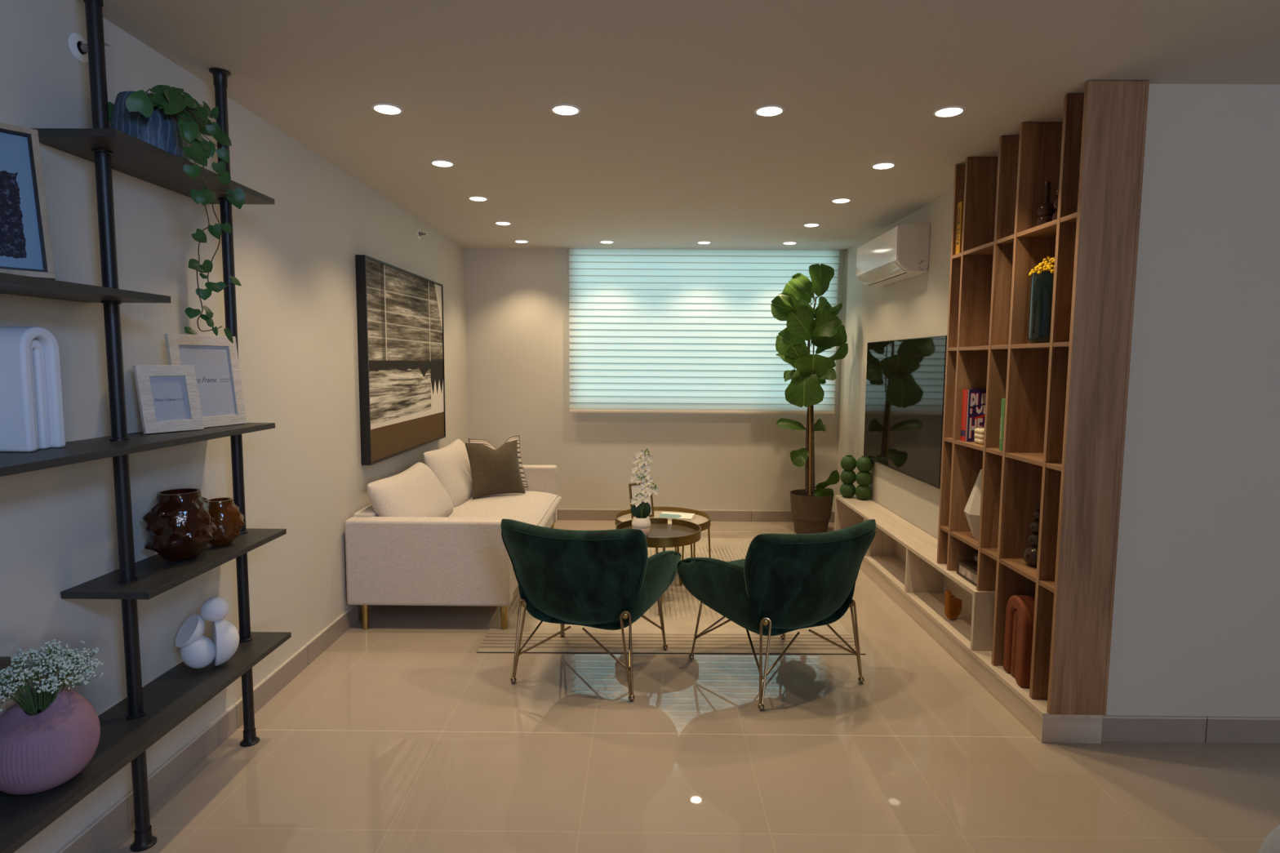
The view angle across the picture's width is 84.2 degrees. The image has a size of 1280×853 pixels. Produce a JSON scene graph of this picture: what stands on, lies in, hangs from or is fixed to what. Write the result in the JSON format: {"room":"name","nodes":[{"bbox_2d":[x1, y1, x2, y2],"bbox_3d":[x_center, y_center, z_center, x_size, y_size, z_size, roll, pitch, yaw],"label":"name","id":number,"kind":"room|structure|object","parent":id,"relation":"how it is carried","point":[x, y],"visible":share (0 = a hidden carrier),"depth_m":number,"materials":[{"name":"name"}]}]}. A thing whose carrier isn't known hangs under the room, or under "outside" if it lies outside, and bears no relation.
{"room":"living room","nodes":[
{"label":"living room","id":0,"kind":"room"},
{"bbox_2d":[0,0,468,852],"bbox_3d":[-1.688,0.109,1.199,0.120,2.500,10.747,0,5,0],"label":"wall","id":1,"kind":"structure","parent":0,"point":[305,476],"depth_m":2.54,"materials":[{"name":"beige paint"}]},
{"bbox_2d":[68,32,111,62],"bbox_3d":[-1.572,-1.090,2.039,0.085,0.076,0.076,0,5,0],"label":"sprinkler","id":2,"kind":"object","parent":1,"relation":"attached to","point":[76,48],"visible":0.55,"depth_m":2.03,"materials":[{"name":"white metal"}]},
{"bbox_2d":[55,604,374,852],"bbox_3d":[-1.630,1.302,1.306,0.012,0.104,10.744,0,5,0],"label":"baseboard","id":3,"kind":"structure","parent":1,"relation":"attached to","point":[110,824],"depth_m":2.61,"materials":[{"name":"ceramic"}]},
{"bbox_2d":[355,254,445,465],"bbox_3d":[-1.575,-0.441,4.815,0.055,1.197,1.550,0,5,0],"label":"framed painting","id":4,"kind":"object","parent":1,"relation":"attached to","point":[400,312],"visible":1,"depth_m":4.55,"materials":[{"name":"black metal"}]},
{"bbox_2d":[417,228,431,239],"bbox_3d":[-1.553,-1.387,5.102,0.085,0.076,0.076,0,5,0],"label":"sprinkler","id":5,"kind":"object","parent":1,"relation":"attached to","point":[419,233],"visible":1,"depth_m":5.09,"materials":[{"name":"white metal"}]},
{"bbox_2d":[465,248,844,513],"bbox_3d":[0.127,-0.367,6.600,3.682,2.500,0.120,0,5,0],"label":"wall","id":6,"kind":"structure","parent":0,"point":[517,300],"depth_m":6.58,"materials":[{"name":"beige paint"}]},
{"bbox_2d":[557,508,835,522],"bbox_3d":[0.124,0.832,6.642,3.427,0.104,0.012,0,5,0],"label":"baseboard","id":7,"kind":"structure","parent":6,"relation":"attached to","point":[562,514],"depth_m":6.63,"materials":[{"name":"ceramic"}]},
{"bbox_2d":[76,0,1279,250],"bbox_3d":[2.497,-1.156,1.058,8.474,0.100,10.987,0,5,0],"label":"ceiling","id":8,"kind":"structure","parent":0,"point":[667,147],"depth_m":2.63,"materials":[{"name":"grey paint"}]},
{"bbox_2d":[371,102,403,114],"bbox_3d":[-1.028,-1.289,2.881,0.124,0.010,0.124,0,5,0],"label":"recessed light","id":9,"kind":"object","parent":8,"relation":"in","point":[383,108],"visible":1,"depth_m":2.86,"materials":[{"name":"white plastic"}]},
{"bbox_2d":[374,105,399,114],"bbox_3d":[-1.028,-1.289,2.881,0.100,0.010,0.100,0,5,0],"label":"diffuser","id":10,"kind":"object","parent":9,"relation":"attached to","point":[387,109],"depth_m":2.87,"materials":[{"name":"white plastic"}]},
{"bbox_2d":[430,159,454,166],"bbox_3d":[-1.023,-1.360,3.667,0.124,0.010,0.124,0,5,0],"label":"recessed light","id":11,"kind":"object","parent":8,"relation":"in","point":[439,162],"visible":1,"depth_m":3.65,"materials":[{"name":"white plastic"}]},
{"bbox_2d":[432,160,452,166],"bbox_3d":[-1.023,-1.360,3.667,0.100,0.010,0.100,0,5,0],"label":"diffuser","id":12,"kind":"object","parent":11,"relation":"attached to","point":[440,163],"depth_m":3.65,"materials":[{"name":"white plastic"}]},
{"bbox_2d":[467,195,488,200],"bbox_3d":[-1.018,-1.431,4.453,0.124,0.010,0.124,0,5,0],"label":"recessed light","id":13,"kind":"object","parent":8,"relation":"in","point":[471,197],"visible":1,"depth_m":4.43,"materials":[{"name":"white ceramic"}]},
{"bbox_2d":[470,196,486,200],"bbox_3d":[-1.018,-1.431,4.453,0.100,0.010,0.100,0,5,0],"label":"diffuser","id":14,"kind":"object","parent":13,"relation":"attached to","point":[476,198],"depth_m":4.43,"materials":[{"name":"white plastic"}]},
{"bbox_2d":[494,221,511,225],"bbox_3d":[-1.013,-1.502,5.239,0.124,0.010,0.124,0,5,0],"label":"recessed light","id":15,"kind":"object","parent":8,"relation":"in","point":[502,223],"visible":1,"depth_m":5.21,"materials":[{"name":"white ceramic"}]},
{"bbox_2d":[496,222,509,225],"bbox_3d":[-1.013,-1.502,5.239,0.100,0.010,0.100,0,5,0],"label":"diffuser","id":16,"kind":"object","parent":15,"relation":"attached to","point":[498,223],"depth_m":5.22,"materials":[{"name":"white plastic"}]},
{"bbox_2d":[514,240,528,242],"bbox_3d":[-1.008,-1.573,6.024,0.124,0.010,0.124,0,5,0],"label":"recessed light","id":17,"kind":"object","parent":8,"relation":"in","point":[516,241],"visible":1,"depth_m":5.99,"materials":[{"name":"white plastic"}]},
{"bbox_2d":[550,103,581,115],"bbox_3d":[-0.302,-1.284,2.877,0.124,0.010,0.124,0,5,0],"label":"recessed light","id":18,"kind":"object","parent":8,"relation":"in","point":[560,108],"visible":1,"depth_m":2.86,"materials":[{"name":"white plastic"}]},
{"bbox_2d":[553,106,577,115],"bbox_3d":[-0.302,-1.284,2.877,0.100,0.010,0.100,0,5,0],"label":"diffuser","id":19,"kind":"object","parent":18,"relation":"attached to","point":[562,110],"depth_m":2.87,"materials":[{"name":"white plastic"}]},
{"bbox_2d":[599,240,613,243],"bbox_3d":[-0.283,-1.567,6.020,0.124,0.010,0.124,0,5,0],"label":"recessed light","id":20,"kind":"object","parent":8,"relation":"in","point":[603,241],"visible":1,"depth_m":5.99,"materials":[{"name":"white plastic"}]},
{"bbox_2d":[600,240,612,243],"bbox_3d":[-0.283,-1.567,6.020,0.100,0.010,0.100,0,5,0],"label":"diffuser","id":21,"kind":"object","parent":20,"relation":"attached to","point":[603,242],"depth_m":6.00,"materials":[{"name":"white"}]},
{"bbox_2d":[568,248,839,414],"bbox_3d":[0.571,-0.856,6.424,2.427,1.482,0.047,0,5,0],"label":"roller blind","id":22,"kind":"object","parent":8,"relation":"hanging from","point":[641,371],"visible":0.76,"depth_m":6.43,"materials":[{"name":"fabric"}]},
{"bbox_2d":[697,240,711,244],"bbox_3d":[0.545,-1.562,6.016,0.124,0.010,0.124,0,5,0],"label":"recessed light","id":23,"kind":"object","parent":8,"relation":"in","point":[700,242],"visible":1,"depth_m":5.99,"materials":[{"name":"white plastic"}]},
{"bbox_2d":[697,241,710,244],"bbox_3d":[0.545,-1.562,6.016,0.100,0.010,0.100,0,5,0],"label":"diffuser","id":24,"kind":"object","parent":23,"relation":"attached to","point":[701,242],"depth_m":6.00,"materials":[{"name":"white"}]},
{"bbox_2d":[754,104,785,115],"bbox_3d":[0.525,-1.278,2.873,0.124,0.010,0.124,0,5,0],"label":"recessed light","id":25,"kind":"object","parent":8,"relation":"in","point":[770,109],"visible":1,"depth_m":2.85,"materials":[{"name":"white plastic"}]},
{"bbox_2d":[756,106,782,115],"bbox_3d":[0.525,-1.278,2.873,0.100,0.010,0.100,0,5,0],"label":"diffuser","id":26,"kind":"object","parent":25,"relation":"attached to","point":[761,111],"depth_m":2.86,"materials":[{"name":"white plastic"}]},
{"bbox_2d":[782,241,797,244],"bbox_3d":[1.271,-1.556,6.012,0.124,0.010,0.124,0,5,0],"label":"recessed light","id":27,"kind":"object","parent":8,"relation":"in","point":[784,242],"visible":1,"depth_m":5.98,"materials":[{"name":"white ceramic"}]},
{"bbox_2d":[803,222,820,226],"bbox_3d":[1.266,-1.485,5.226,0.124,0.010,0.124,0,5,0],"label":"recessed light","id":28,"kind":"object","parent":8,"relation":"in","point":[809,224],"visible":1,"depth_m":5.20,"materials":[{"name":"white plastic"}]},
{"bbox_2d":[804,223,818,226],"bbox_3d":[1.266,-1.485,5.226,0.100,0.010,0.100,0,5,0],"label":"diffuser","id":29,"kind":"object","parent":28,"relation":"attached to","point":[806,224],"depth_m":5.20,"materials":[{"name":"white plastic"}]},
{"bbox_2d":[831,197,851,203],"bbox_3d":[1.261,-1.415,4.440,0.124,0.010,0.124,0,5,0],"label":"recessed light","id":30,"kind":"object","parent":8,"relation":"in","point":[840,200],"visible":1,"depth_m":4.41,"materials":[{"name":"white ceramic"}]},
{"bbox_2d":[832,199,849,203],"bbox_3d":[1.261,-1.415,4.440,0.100,0.010,0.100,0,5,0],"label":"diffuser","id":31,"kind":"object","parent":30,"relation":"attached to","point":[839,201],"depth_m":4.43,"materials":[{"name":"white plastic"}]},
{"bbox_2d":[871,161,896,168],"bbox_3d":[1.256,-1.344,3.654,0.124,0.010,0.124,0,5,0],"label":"recessed light","id":32,"kind":"object","parent":8,"relation":"in","point":[884,165],"visible":1,"depth_m":3.63,"materials":[{"name":"white ceramic"}]},
{"bbox_2d":[873,163,893,168],"bbox_3d":[1.256,-1.344,3.654,0.100,0.010,0.100,0,5,0],"label":"diffuser","id":33,"kind":"object","parent":32,"relation":"attached to","point":[876,166],"depth_m":3.64,"materials":[{"name":"white plastic"}]},
{"bbox_2d":[932,105,965,116],"bbox_3d":[1.251,-1.273,2.869,0.124,0.010,0.124,0,5,0],"label":"recessed light","id":34,"kind":"object","parent":8,"relation":"in","point":[953,110],"visible":1,"depth_m":2.85,"materials":[{"name":"white plastic"}]},
{"bbox_2d":[935,107,962,116],"bbox_3d":[1.251,-1.273,2.869,0.100,0.010,0.100,0,5,0],"label":"diffuser","id":35,"kind":"object","parent":34,"relation":"attached to","point":[941,112],"depth_m":2.86,"materials":[{"name":"white plastic"}]},
{"bbox_2d":[100,520,1279,852],"bbox_3d":[2.480,1.433,1.292,8.474,0.100,10.987,0,5,0],"label":"floor","id":36,"kind":"structure","parent":0,"point":[401,736],"depth_m":2.61,"materials":[{"name":"tile"}]},
{"bbox_2d":[0,0,291,852],"bbox_3d":[-1.498,0.054,1.821,0.248,2.499,1.800,0,5,0],"label":"shelf","id":37,"kind":"object","parent":36,"relation":"on","point":[148,713],"visible":0.89,"depth_m":2.06,"materials":[{"name":"black metal"}]},
{"bbox_2d":[0,122,56,279],"bbox_3d":[-1.514,-0.521,1.587,0.096,0.361,0.285,5,7,39],"label":"framed print","id":38,"kind":"object","parent":37,"relation":"on","point":[25,239],"visible":0.95,"depth_m":1.66,"materials":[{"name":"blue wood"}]},
{"bbox_2d":[0,326,65,452],"bbox_3d":[-1.569,-0.098,1.811,0.096,0.315,0.116,0,5,0],"label":"ornament","id":39,"kind":"object","parent":37,"relation":"on","point":[32,409],"visible":1,"depth_m":1.77,"materials":[{"name":"white ceramic"}]},
{"bbox_2d":[0,639,103,795],"bbox_3d":[-1.505,0.720,1.791,0.246,0.358,0.248,-3,6,-36],"label":"flower vase","id":40,"kind":"object","parent":37,"relation":"on","point":[51,733],"visible":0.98,"depth_m":1.74,"materials":[{"name":"pink ceramic"}]},
{"bbox_2d":[110,90,190,161],"bbox_3d":[-1.484,-0.894,2.143,0.204,0.178,0.203,0,5,0],"label":"pot","id":41,"kind":"object","parent":37,"relation":"on","point":[159,130],"depth_m":2.07,"materials":[{"name":"ceramic"}]},
{"bbox_2d":[133,364,204,434],"bbox_3d":[-1.520,-0.091,2.286,0.057,0.215,0.184,3,6,26],"label":"picture frame","id":42,"kind":"object","parent":37,"relation":"on","point":[168,396],"visible":1,"depth_m":2.28,"materials":[{"name":"grey wood"}]},
{"bbox_2d":[107,84,244,343],"bbox_3d":[-1.399,-0.657,2.181,0.322,0.794,0.352,4,6,37],"label":"pothos","id":43,"kind":"object","parent":37,"relation":"on","point":[169,120],"visible":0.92,"depth_m":2.11,"materials":[{"name":"green plant"}]},
{"bbox_2d":[142,488,217,561],"bbox_3d":[-1.500,0.323,2.316,0.191,0.222,0.190,-1,5,-14],"label":"vase","id":44,"kind":"object","parent":37,"relation":"on","point":[180,525],"visible":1,"depth_m":2.26,"materials":[{"name":"brown ceramic"}]},
{"bbox_2d":[164,333,246,427],"bbox_3d":[-1.504,-0.158,2.459,0.056,0.317,0.280,2,5,14],"label":"picture frame","id":45,"kind":"object","parent":37,"relation":"on","point":[215,358],"visible":0.72,"depth_m":2.48,"materials":[{"name":"grey wood"}]},
{"bbox_2d":[175,596,239,668],"bbox_3d":[-1.501,0.716,2.458,0.190,0.244,0.120,-3,6,-31],"label":"abstract sculpture","id":46,"kind":"object","parent":37,"relation":"on","point":[197,651],"visible":1,"depth_m":2.43,"materials":[{"name":"white ceramic"}]},
{"bbox_2d":[208,497,244,546],"bbox_3d":[-1.484,0.337,2.503,0.128,0.160,0.140,4,6,34],"label":"vase","id":47,"kind":"object","parent":37,"relation":"on","point":[228,520],"visible":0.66,"depth_m":2.47,"materials":[{"name":"brown ceramic"}]},
{"bbox_2d":[344,439,561,630],"bbox_3d":[-1.115,0.607,4.888,0.955,0.852,2.127,0,5,0],"label":"sofa","id":48,"kind":"object","parent":36,"relation":"on","point":[423,538],"visible":0.85,"depth_m":3.85,"materials":[{"name":"fabric"}]},
{"bbox_2d":[366,462,453,517],"bbox_3d":[-1.393,0.470,4.394,0.306,0.392,0.932,0,5,0],"label":"cushion","id":49,"kind":"object","parent":48,"relation":"on","point":[420,490],"depth_m":4.19,"materials":[{"name":"fabric"}]},
{"bbox_2d":[422,439,472,507],"bbox_3d":[-1.380,0.354,5.327,0.271,0.430,0.940,0,5,0],"label":"cushion","id":50,"kind":"object","parent":48,"relation":"on","point":[450,464],"depth_m":5.03,"materials":[{"name":"fabric"}]},
{"bbox_2d":[464,440,525,498],"bbox_3d":[-1.085,0.316,5.316,0.424,0.398,0.164,-3,6,-33],"label":"throw pillow","id":51,"kind":"object","parent":48,"relation":"on","point":[493,472],"visible":1,"depth_m":5.26,"materials":[{"name":"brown fabric"}]},
{"bbox_2d":[467,435,528,488],"bbox_3d":[-1.094,0.286,5.478,0.430,0.404,0.153,-3,6,-34],"label":"throw pillow","id":52,"kind":"object","parent":48,"relation":"on","point":[516,437],"visible":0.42,"depth_m":5.54,"materials":[{"name":"beige fabric"}]},
{"bbox_2d":[447,490,561,527],"bbox_3d":[-1.062,0.649,4.891,0.850,0.185,1.886,0,5,0],"label":"seat cushion","id":53,"kind":"object","parent":48,"relation":"on","point":[537,508],"depth_m":4.97,"materials":[{"name":"fabric"}]},
{"bbox_2d":[500,519,680,701],"bbox_3d":[-0.235,0.787,3.390,0.740,0.779,0.733,2,6,17],"label":"lounge chair","id":54,"kind":"object","parent":36,"relation":"on","point":[607,580],"visible":1,"depth_m":3.11,"materials":[{"name":"green fabric"}]},
{"bbox_2d":[476,530,866,654],"bbox_3d":[0.154,1.038,4.920,1.984,0.005,2.637,0,5,0],"label":"rug","id":55,"kind":"object","parent":36,"relation":"on","point":[680,608],"visible":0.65,"depth_m":3.86,"materials":[{"name":"beige fabric"}]},
{"bbox_2d":[615,518,701,615],"bbox_3d":[0.110,0.849,4.372,0.524,0.457,0.536,0,5,0],"label":"coffee table","id":56,"kind":"object","parent":55,"relation":"on","point":[680,533],"visible":0.62,"depth_m":4.38,"materials":[{"name":"brown metal"}]},
{"bbox_2d":[630,448,657,537],"bbox_3d":[0.026,0.397,4.254,0.170,0.535,0.123,0,5,0],"label":"potted orchid","id":57,"kind":"object","parent":56,"relation":"on","point":[641,521],"visible":1,"depth_m":4.24,"materials":[{"name":"beige plant"}]},
{"bbox_2d":[614,506,711,585],"bbox_3d":[0.159,0.826,4.994,0.694,0.391,0.670,0,5,0],"label":"coffee table","id":58,"kind":"object","parent":55,"relation":"on","point":[700,518],"visible":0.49,"depth_m":5.08,"materials":[{"name":"brown metal"}]},
{"bbox_2d":[628,482,654,519],"bbox_3d":[0.010,0.527,5.068,0.180,0.247,0.064,-2,6,-28],"label":"picture frame","id":59,"kind":"object","parent":58,"relation":"on","point":[634,488],"visible":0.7,"depth_m":5.06,"materials":[{"name":"gold metal"}]},
{"bbox_2d":[657,511,694,521],"bbox_3d":[0.262,0.644,5.062,0.236,0.020,0.176,2,5,12],"label":"book","id":60,"kind":"object","parent":58,"relation":"on","point":[681,516],"visible":0.94,"depth_m":5.03,"materials":[{"name":"white paper"}]},
{"bbox_2d":[658,513,681,518],"bbox_3d":[0.217,0.636,5.041,0.158,0.001,0.118,2,5,12],"label":"print","id":61,"kind":"object","parent":60,"relation":"on","point":[663,515],"depth_m":5.03,"materials":[{"name":"teal paper"}]},
{"bbox_2d":[677,519,875,710],"bbox_3d":[0.657,0.796,3.348,0.743,0.781,0.729,-3,6,-27],"label":"lounge chair","id":62,"kind":"object","parent":36,"relation":"on","point":[784,584],"visible":1,"depth_m":3.08,"materials":[{"name":"green fabric"}]},
{"bbox_2d":[770,263,848,533],"bbox_3d":[1.440,-0.228,6.106,0.693,2.330,0.415,0,5,0],"label":"fiddle leaf fig","id":63,"kind":"object","parent":36,"relation":"on","point":[811,508],"visible":0.97,"depth_m":6.01,"materials":[{"name":"green plant"}]},
{"bbox_2d":[834,495,1102,743],"bbox_3d":[1.702,0.902,4.282,0.236,0.410,3.056,0,5,0],"label":"media console","id":64,"kind":"object","parent":36,"relation":"on","point":[900,558],"visible":0.59,"depth_m":3.87,"materials":[{"name":"beige wood"}]},
{"bbox_2d":[840,455,856,497],"bbox_3d":[1.669,0.400,5.674,0.126,0.338,0.126,0,5,0],"label":"vase","id":65,"kind":"object","parent":64,"relation":"on","point":[848,463],"visible":0.98,"depth_m":5.63,"materials":[{"name":"green ceramic"}]},
{"bbox_2d":[855,456,873,500],"bbox_3d":[1.768,0.406,5.588,0.128,0.344,0.128,0,5,0],"label":"vase","id":66,"kind":"object","parent":64,"relation":"on","point":[864,477],"visible":1,"depth_m":5.54,"materials":[{"name":"green ceramic"}]},
{"bbox_2d":[944,590,961,619],"bbox_3d":[1.669,0.950,3.775,0.116,0.158,0.033,-2,6,-28],"label":"vase","id":67,"kind":"object","parent":64,"relation":"on","point":[953,606],"visible":1,"depth_m":3.75,"materials":[{"name":"ceramic"}]},
{"bbox_2d":[956,560,977,586],"bbox_3d":[1.711,0.731,3.500,0.177,0.070,0.258,0,5,0],"label":"decorative box","id":68,"kind":"object","parent":64,"relation":"on","point":[966,569],"visible":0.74,"depth_m":3.53,"materials":[{"name":"stone"}]},
{"bbox_2d":[972,551,977,564],"bbox_3d":[1.745,0.671,3.486,0.110,0.050,0.236,0,5,0],"label":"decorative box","id":69,"kind":"object","parent":68,"relation":"on","point":[975,554],"visible":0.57,"depth_m":3.57,"materials":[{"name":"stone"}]},
{"bbox_2d":[1003,595,1035,688],"bbox_3d":[1.663,0.912,3.056,0.100,0.365,0.196,1,5,6],"label":"ornament","id":70,"kind":"object","parent":64,"relation":"on","point":[1020,611],"visible":0.73,"depth_m":3.00,"materials":[{"name":"ceramic"}]},
{"bbox_2d":[937,80,1149,715],"bbox_3d":[1.715,-0.109,3.198,0.219,2.374,1.100,0,5,0],"label":"bookcase","id":71,"kind":"object","parent":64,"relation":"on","point":[1066,397],"visible":0.9,"depth_m":2.78,"materials":[{"name":"brown wood"}]},
{"bbox_2d":[955,200,964,253],"bbox_3d":[1.715,-1.012,3.618,0.178,0.262,0.046,0,5,0],"label":"upright book","id":72,"kind":"object","parent":71,"relation":"on","point":[960,205],"visible":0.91,"depth_m":3.61,"materials":[{"name":"yellow paper"}]},
{"bbox_2d":[960,388,986,441],"bbox_3d":[1.719,-0.056,3.561,0.180,0.262,0.054,0,5,0],"label":"upright book","id":73,"kind":"object","parent":71,"relation":"on","point":[973,407],"visible":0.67,"depth_m":3.54,"materials":[{"name":"blue paper"}]},
{"bbox_2d":[964,469,982,539],"bbox_3d":[1.697,0.384,3.501,0.176,0.345,0.152,-1,5,-20],"label":"vase","id":74,"kind":"object","parent":71,"relation":"on","point":[972,509],"visible":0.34,"depth_m":3.48,"materials":[{"name":"beige ceramic"}]},
{"bbox_2d":[973,427,984,444],"bbox_3d":[1.679,0.047,3.448,0.077,0.075,0.077,0,5,0],"label":"candle","id":75,"kind":"object","parent":71,"relation":"on","point":[979,435],"visible":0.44,"depth_m":3.44,"materials":[{"name":"beige wax"}]},
{"bbox_2d":[999,398,1005,451],"bbox_3d":[1.704,-0.007,3.168,0.172,0.235,0.032,0,5,0],"label":"upright book","id":76,"kind":"object","parent":71,"relation":"on","point":[1003,400],"visible":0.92,"depth_m":3.17,"materials":[{"name":"green paper"}]},
{"bbox_2d":[1022,505,1039,566],"bbox_3d":[1.700,0.469,3.029,0.104,0.260,0.104,0,5,0],"label":"glass vase","id":77,"kind":"object","parent":71,"relation":"on","point":[1030,552],"visible":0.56,"depth_m":3.01,"materials":[{"name":"brown glass"}]},
{"bbox_2d":[1027,255,1054,343],"bbox_3d":[1.702,-0.526,2.938,0.160,0.363,0.160,0,5,0],"label":"flower vase","id":78,"kind":"object","parent":71,"relation":"on","point":[1042,275],"visible":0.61,"depth_m":2.90,"materials":[{"name":"teal glass"}]},
{"bbox_2d":[1035,181,1055,226],"bbox_3d":[1.691,-0.918,2.949,0.072,0.194,0.072,0,5,0],"label":"glass vase","id":79,"kind":"object","parent":71,"relation":"on","point":[1045,211],"visible":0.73,"depth_m":2.93,"materials":[{"name":"brown"}]},
{"bbox_2d":[1051,186,1058,220],"bbox_3d":[1.712,-0.900,2.865,0.076,0.174,0.076,0,5,0],"label":"glass vase","id":80,"kind":"object","parent":71,"relation":"on","point":[1055,202],"visible":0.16,"depth_m":2.86,"materials":[{"name":"brown"}]},
{"bbox_2d":[1257,825,1279,852],"bbox_3d":[1.695,1.140,1.523,0.480,0.430,0.480,0,5,0],"label":"pouf","id":81,"kind":"object","parent":36,"relation":"on","point":[1271,844],"visible":1,"depth_m":1.68,"materials":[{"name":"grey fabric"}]},
{"bbox_2d":[790,488,833,533],"bbox_3d":[1.499,0.757,6.204,0.374,0.352,0.374,0,5,0],"label":"planter","id":82,"kind":"object","parent":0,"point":[811,510],"depth_m":6.07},
{"bbox_2d":[836,190,953,539],"bbox_3d":[1.895,-0.181,4.670,0.120,2.500,3.737,0,5,0],"label":"wall","id":83,"kind":"structure","parent":0,"point":[917,306],"depth_m":5.11,"materials":[{"name":"beige paint"}]},
{"bbox_2d":[856,223,930,286],"bbox_3d":[1.740,-1.175,4.932,0.208,0.300,0.867,0,5,0],"label":"air conditioner","id":84,"kind":"object","parent":83,"relation":"attached to","point":[901,252],"visible":1,"depth_m":4.61,"materials":[{"name":"white plastic"}]},
{"bbox_2d":[863,335,946,488],"bbox_3d":[1.815,-0.145,4.923,0.041,0.913,1.475,0,5,0],"label":"television","id":85,"kind":"object","parent":83,"relation":"attached to","point":[905,379],"visible":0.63,"depth_m":4.75,"materials":[{"name":"black glass"}]},
{"bbox_2d":[1106,84,1279,716],"bbox_3d":[4.219,0.009,2.736,4.792,2.500,0.120,0,5,0],"label":"wall","id":86,"kind":"structure","parent":0,"point":[1196,624],"depth_m":2.69,"materials":[{"name":"beige paint"}]},
{"bbox_2d":[1101,715,1279,743],"bbox_3d":[4.210,1.208,2.778,4.791,0.104,0.012,0,5,0],"label":"baseboard","id":87,"kind":"structure","parent":86,"relation":"attached to","point":[1144,729],"depth_m":2.78,"materials":[{"name":"ceramic"}]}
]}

